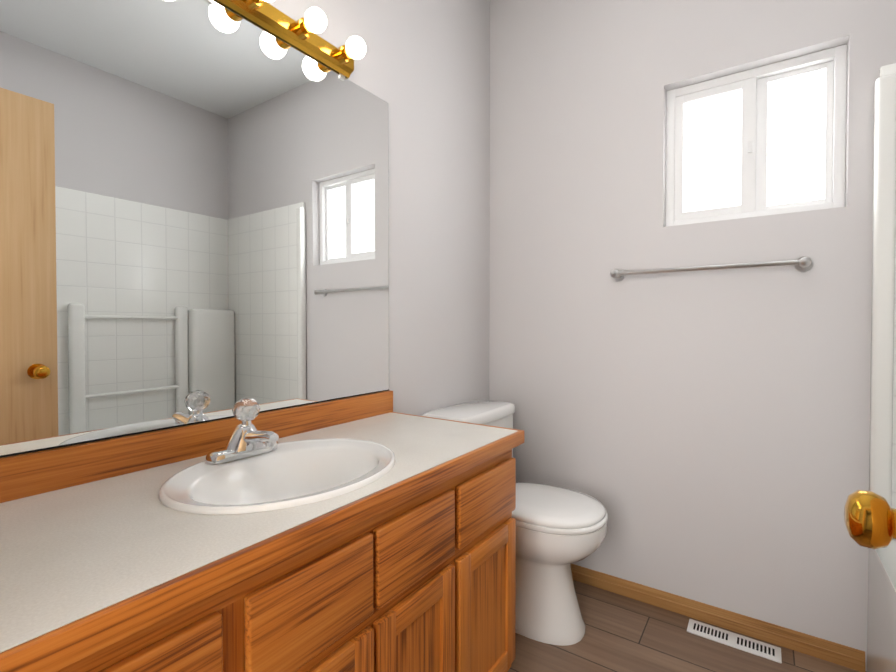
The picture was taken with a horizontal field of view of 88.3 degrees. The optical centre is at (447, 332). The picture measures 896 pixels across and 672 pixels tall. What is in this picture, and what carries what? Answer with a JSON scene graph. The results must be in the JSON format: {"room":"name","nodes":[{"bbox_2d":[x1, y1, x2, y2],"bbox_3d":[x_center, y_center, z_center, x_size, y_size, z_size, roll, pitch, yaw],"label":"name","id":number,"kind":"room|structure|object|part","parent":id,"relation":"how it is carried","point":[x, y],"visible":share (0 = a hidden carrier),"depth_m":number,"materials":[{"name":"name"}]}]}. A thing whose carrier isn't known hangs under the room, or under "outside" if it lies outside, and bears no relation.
{"room":"bathroom","nodes":[
{"label":"bathroom","id":0,"kind":"room"},
{"bbox_2d":[267,0,489,415],"bbox_3d":[-0.439,-0.259,1.456,0.120,2.740,2.344,1,1,35],"label":"wall","id":1,"kind":"structure","parent":0,"point":[422,68],"depth_m":1.89,"materials":[{"name":"grey paint"}]},
{"bbox_2d":[0,0,388,457],"bbox_3d":[-0.591,-0.299,1.115,0.010,1.037,1.331,1,1,35],"label":"mirror","id":2,"kind":"object","parent":1,"relation":"attached to","point":[194,211],"visible":1,"depth_m":1.06,"materials":[{"name":"grey mirror"}]},
{"bbox_3d":[-0.593,-0.297,1.117,0.005,1.033,1.331,1,1,35],"label":"plate","id":3,"kind":"part","parent":2,"relation":"part of","materials":[{"name":"grey metal"}]},
{"bbox_2d":[0,390,392,502],"bbox_3d":[-0.585,0.258,1.125,0.019,0.077,1.339,1,1,35],"label":"backsplash","id":4,"kind":"structure","parent":1,"relation":"attached to","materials":[{"name":"brown wood"}]},
{"bbox_2d":[214,0,365,78],"bbox_3d":[-0.522,-0.852,1.101,0.130,0.072,0.870,1,1,35],"label":"light bar","id":5,"kind":"object","parent":1,"relation":"attached to","point":[301,36],"visible":1,"depth_m":1.28,"materials":[{"name":"gold metal"}]},
{"bbox_2d":[244,0,264,9],"bbox_3d":[-0.494,-0.853,1.174,0.026,0.048,0.048,1,1,35],"label":"socket","id":6,"kind":"object","parent":5,"relation":"attached to","point":[248,4],"depth_m":1.17,"materials":[{"name":"gold metal"}]},
{"bbox_2d":[293,17,312,39],"bbox_3d":[-0.408,-0.855,1.299,0.026,0.048,0.048,1,1,35],"label":"socket","id":7,"kind":"object","parent":5,"relation":"attached to","point":[300,30],"depth_m":1.29,"materials":[{"name":"gold metal"}]},
{"bbox_3d":[-0.364,-0.858,1.269,0.060,0.060,0.060,1,1,35],"label":"bulb","id":8,"kind":"part","parent":5,"relation":"part of","materials":[{"name":"white glass"}]},
{"bbox_2d":[335,45,351,64],"bbox_3d":[-0.322,-0.857,1.424,0.026,0.048,0.048,1,1,35],"label":"socket","id":9,"kind":"object","parent":5,"relation":"attached to","point":[342,57],"depth_m":1.41,"materials":[{"name":"gold metal"}]},
{"bbox_3d":[-0.278,-0.860,1.394,0.060,0.060,0.060,1,1,35],"label":"bulb","id":10,"kind":"part","parent":5,"relation":"part of","materials":[{"name":"white glass"}]},
{"bbox_2d":[507,580,866,671],"bbox_3d":[0.576,1.171,0.780,2.585,0.100,2.344,1,1,35],"label":"floor","id":11,"kind":"structure","parent":0,"point":[624,634],"depth_m":1.61,"materials":[{"name":"wood"}]},
{"bbox_2d":[12,438,523,671],"bbox_3d":[-0.383,0.727,0.984,0.520,0.782,1.326,1,1,35],"label":"bathroom vanity","id":12,"kind":"object","parent":11,"relation":"on","point":[372,532],"depth_m":0.86,"materials":[{"name":"brown wood"}]},
{"bbox_3d":[-0.403,0.464,0.507,0.017,0.155,0.314,1,1,35],"label":"drawer","id":13,"kind":"part","parent":12,"relation":"part of","materials":[{"name":"brown wood"}]},
{"bbox_2d":[0,410,519,671],"bbox_3d":[-0.381,0.318,0.977,0.524,0.037,1.326,1,1,35],"label":"countertop","id":14,"kind":"structure","parent":12,"relation":"on","point":[78,559],"depth_m":0.77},
{"bbox_2d":[158,439,394,514],"bbox_3d":[-0.341,0.365,1.001,0.410,0.155,0.500,1,1,35],"label":"sink","id":15,"kind":"object","parent":14,"relation":"in","point":[296,476],"depth_m":1.04,"materials":[{"name":"white ceramic"}]},
{"bbox_2d":[206,398,278,463],"bbox_3d":[-0.448,0.223,1.069,0.147,0.136,0.172,1,1,35],"label":"faucet","id":16,"kind":"object","parent":15,"relation":"on","point":[247,444],"depth_m":1.06,"materials":[{"name":"silver metal"}]},
{"bbox_3d":[-0.192,0.362,0.847,0.020,0.047,1.325,1,1,35],"label":"frame","id":17,"kind":"part","parent":12,"relation":"part of","materials":[{"name":"brown wood"}]},
{"bbox_3d":[-0.219,0.460,0.774,0.017,0.155,0.257,1,1,35],"label":"drawer","id":18,"kind":"part","parent":12,"relation":"part of","materials":[{"name":"brown wood"}]},
{"bbox_3d":[-0.219,0.590,0.776,0.017,0.052,0.157,1,1,35],"label":"door","id":19,"kind":"part","parent":12,"relation":"part of","materials":[{"name":"brown wood"}]},
{"bbox_3d":[-0.161,0.774,0.863,0.017,0.422,0.052,1,1,35],"label":"door","id":20,"kind":"part","parent":12,"relation":"part of","materials":[{"name":"brown wood"}]},
{"bbox_3d":[-0.126,0.773,0.915,0.017,0.422,0.052,1,1,35],"label":"door","id":21,"kind":"part","parent":12,"relation":"part of","materials":[{"name":"brown wood"}]},
{"bbox_3d":[-0.192,0.549,0.850,0.020,0.038,1.325,1,1,35],"label":"frame","id":22,"kind":"part","parent":12,"relation":"part of","materials":[{"name":"brown wood"}]},
{"bbox_3d":[-0.065,0.456,0.999,0.017,0.155,0.267,1,1,35],"label":"drawer","id":23,"kind":"part","parent":12,"relation":"part of","materials":[{"name":"brown wood"}]},
{"bbox_3d":[-0.065,0.587,1.001,0.017,0.052,0.167,1,1,35],"label":"door","id":24,"kind":"part","parent":12,"relation":"part of","materials":[{"name":"brown wood"}]},
{"bbox_3d":[-0.068,0.772,1.006,0.009,0.326,0.171,1,1,35],"label":"door","id":25,"kind":"part","parent":12,"relation":"part of","materials":[{"name":"brown wood"}]},
{"bbox_3d":[-0.004,0.770,1.092,0.017,0.422,0.052,1,1,35],"label":"door","id":26,"kind":"part","parent":12,"relation":"part of","materials":[{"name":"brown wood"}]},
{"bbox_3d":[0.038,0.770,1.152,0.017,0.422,0.052,1,1,35],"label":"door","id":27,"kind":"part","parent":12,"relation":"part of","materials":[{"name":"brown wood"}]},
{"bbox_3d":[0.110,0.453,1.252,0.017,0.155,0.305,1,1,35],"label":"drawer","id":28,"kind":"part","parent":12,"relation":"part of","materials":[{"name":"brown wood"}]},
{"bbox_3d":[0.110,0.583,1.254,0.017,0.052,0.205,1,1,35],"label":"door","id":29,"kind":"part","parent":12,"relation":"part of","materials":[{"name":"brown wood"}]},
{"bbox_3d":[0.106,0.768,1.259,0.009,0.326,0.209,1,1,35],"label":"door","id":30,"kind":"part","parent":12,"relation":"part of","materials":[{"name":"brown wood"}]},
{"bbox_3d":[0.110,0.953,1.259,0.017,0.052,0.205,1,1,35],"label":"door","id":31,"kind":"part","parent":12,"relation":"part of","materials":[{"name":"brown wood"}]},
{"bbox_3d":[0.181,0.766,1.361,0.017,0.422,0.052,1,1,35],"label":"door","id":32,"kind":"part","parent":12,"relation":"part of","materials":[{"name":"brown wood"}]},
{"bbox_2d":[422,399,607,645],"bbox_3d":[0.281,0.712,1.817,0.667,0.787,0.476,1,1,35],"label":"toilet","id":33,"kind":"object","parent":11,"relation":"on","point":[559,530],"visible":0.5,"depth_m":1.67,"materials":[{"name":"white ceramic"}]},
{"bbox_3d":[0.098,0.339,1.937,0.214,0.045,0.476,1,1,35],"label":"tank lid","id":34,"kind":"part","parent":33,"relation":"part of","materials":[{"name":"white ceramic"}]},
{"bbox_3d":[0.096,0.548,1.942,0.183,0.380,0.450,1,1,35],"label":"tank","id":35,"kind":"part","parent":33,"relation":"part of","materials":[{"name":"white ceramic"}]},
{"bbox_3d":[0.358,0.646,1.763,0.466,0.028,0.366,1,1,35],"label":"lid","id":36,"kind":"part","parent":33,"relation":"part of","materials":[{"name":"white ceramic"}]},
{"bbox_3d":[0.361,0.894,1.764,0.466,0.425,0.362,1,1,35],"label":"bowl","id":37,"kind":"part","parent":33,"relation":"part of","materials":[{"name":"white ceramic"}]},
{"bbox_3d":[0.361,0.671,1.761,0.472,0.019,0.372,1,1,35],"label":"seat","id":38,"kind":"part","parent":33,"relation":"part of","materials":[{"name":"white plastic"}]},
{"bbox_2d":[687,619,781,662],"bbox_3d":[1.022,1.104,1.657,0.285,0.006,0.085,1,1,35],"label":"floor vent","id":39,"kind":"object","parent":11,"relation":"in","point":[745,644],"visible":1,"depth_m":1.65,"materials":[{"name":"white metal"}]},
{"bbox_2d":[867,63,895,671],"bbox_3d":[1.313,0.149,0.595,0.932,1.950,1.541,1,1,35],"label":"shower","id":40,"kind":"object","parent":11,"relation":"on","point":[881,633],"visible":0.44,"depth_m":1.44,"materials":[{"name":"white plastic"}]},
{"bbox_2d":[867,540,895,671],"bbox_3d":[1.313,0.899,0.606,0.932,0.451,1.541,1,1,35],"label":"bathtub","id":41,"kind":"object","parent":40,"relation":"in","point":[881,612],"depth_m":1.36,"materials":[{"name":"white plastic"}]},
{"bbox_2d":[489,0,895,670],"bbox_3d":[1.206,-0.263,1.674,2.345,2.740,0.120,1,1,35],"label":"wall","id":42,"kind":"structure","parent":0,"point":[578,91],"depth_m":1.81,"materials":[{"name":"grey paint"}]},
{"bbox_2d":[610,256,812,280],"bbox_3d":[0.947,-0.236,1.728,0.668,0.052,0.081,1,1,35],"label":"towel rail","id":43,"kind":"object","parent":42,"relation":"attached to","point":[803,264],"visible":1,"depth_m":1.66,"materials":[{"name":"silver metal"}]},
{"bbox_2d":[571,563,864,671],"bbox_3d":[0.783,1.072,1.905,1.408,0.064,0.013,1,1,35],"label":"baseboard","id":44,"kind":"structure","parent":42,"relation":"attached to","point":[831,651],"depth_m":1.72,"materials":[{"name":"brown wood"}]},
{"bbox_2d":[666,44,846,226],"bbox_3d":[1.133,-0.699,1.742,0.560,0.560,0.050,1,1,35],"label":"window","id":45,"kind":"structure","parent":42,"relation":"in","point":[796,125],"depth_m":1.72,"materials":[{"name":"white glass"}]},
{"bbox_3d":[0.916,-0.701,1.891,0.032,0.560,0.050,1,1,35],"label":"frame","id":46,"kind":"part","parent":45,"relation":"part of","materials":[{"name":"white plastic"}]},
{"bbox_3d":[0.935,-0.701,1.866,0.030,0.496,0.022,1,1,35],"label":"window sash","id":47,"kind":"part","parent":45,"relation":"part of","materials":[{"name":"white plastic"}]},
{"bbox_3d":[1.030,-0.467,1.805,0.200,0.030,0.021,1,1,35],"label":"window sash","id":48,"kind":"part","parent":45,"relation":"part of","materials":[{"name":"white plastic"}]},
{"bbox_3d":[1.030,-0.933,1.798,0.200,0.030,0.021,1,1,35],"label":"left window sash top rail","id":49,"kind":"part","parent":45,"relation":"part of","materials":[{"name":"white plastic"}]},
{"bbox_3d":[1.129,-0.699,1.732,0.045,0.496,0.022,1,1,35],"label":"window sash","id":50,"kind":"part","parent":45,"relation":"part of","materials":[{"name":"white plastic"}]},
{"bbox_2d":[748,141,752,152],"bbox_3d":[1.125,-0.689,1.714,0.016,0.042,0.012,1,1,35],"label":"window latch","id":51,"kind":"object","parent":45,"relation":"attached to","point":[750,146],"depth_m":1.71,"materials":[{"name":"white plastic"}]},
{"bbox_3d":[1.133,-0.435,1.746,0.498,0.032,0.049,1,1,35],"label":"frame","id":52,"kind":"part","parent":45,"relation":"part of","materials":[{"name":"white plastic"}]},
{"bbox_3d":[1.139,-0.699,1.751,0.540,0.540,0.004,1,1,35],"label":"glass","id":53,"kind":"part","parent":45,"relation":"part of","materials":[{"name":"clear glass"}]},
{"bbox_3d":[1.133,-0.963,1.738,0.498,0.032,0.049,1,1,35],"label":"window frame","id":54,"kind":"part","parent":45,"relation":"part of","materials":[{"name":"white plastic"}]},
{"bbox_2d":[755,77,767,210],"bbox_3d":[1.167,-0.699,1.733,0.055,0.496,0.018,1,1,35],"label":"window frame","id":55,"kind":"structure","parent":45,"relation":"attached to","point":[761,142],"depth_m":1.72,"materials":[{"name":"white plastic"}]},
{"bbox_2d":[767,199,824,209],"bbox_3d":[1.259,-0.460,1.674,0.170,0.020,0.017,1,1,35],"label":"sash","id":56,"kind":"object","parent":45,"relation":"attached to","point":[820,201],"depth_m":1.66,"materials":[{"name":"white plastic"}]},
{"bbox_3d":[1.259,-0.935,1.667,0.170,0.020,0.017,1,1,35],"label":"fixed window top rail","id":57,"kind":"part","parent":45,"relation":"part of","materials":[{"name":"white plastic"}]},
{"bbox_2d":[825,60,833,202],"bbox_3d":[1.336,-0.697,1.617,0.020,0.496,0.018,1,1,35],"label":"window frame","id":58,"kind":"structure","parent":45,"relation":"attached to","point":[829,128],"depth_m":1.61,"materials":[{"name":"white plastic"}]},
{"bbox_3d":[1.351,-0.696,1.592,0.032,0.560,0.050,1,1,35],"label":"frame","id":59,"kind":"part","parent":45,"relation":"part of","materials":[{"name":"white plastic"}]},
{"bbox_3d":[0.123,0.089,-0.195,0.060,2.095,0.012,1,1,35],"label":"trim","id":60,"kind":"structure","parent":0,"visible":0},
{"bbox_3d":[0.289,0.110,0.144,0.035,2.018,0.731,1,1,35],"label":"door leaf","id":61,"kind":"structure","parent":60,"relation":"attached to","visible":0},
{"bbox_2d":[844,490,894,548],"bbox_3d":[0.460,0.177,0.393,0.185,0.052,0.052,1,1,35],"label":"doorknob set","id":62,"kind":"object","parent":61,"relation":"attached to","point":[869,520],"depth_m":0.42,"materials":[{"name":"gold metal"}]},
{"bbox_3d":[0.442,0.177,0.405,0.008,0.062,0.062,1,1,35],"label":"rose","id":63,"kind":"object","parent":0,"visible":0},
{"bbox_2d":[892,508,895,538],"bbox_3d":[0.423,0.177,0.418,0.038,0.028,0.028,1,1,35],"label":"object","id":64,"kind":"structure","parent":63,"relation":"attached to","point":[894,511],"depth_m":0.42,"materials":[{"name":"gold metal"}]}
]}

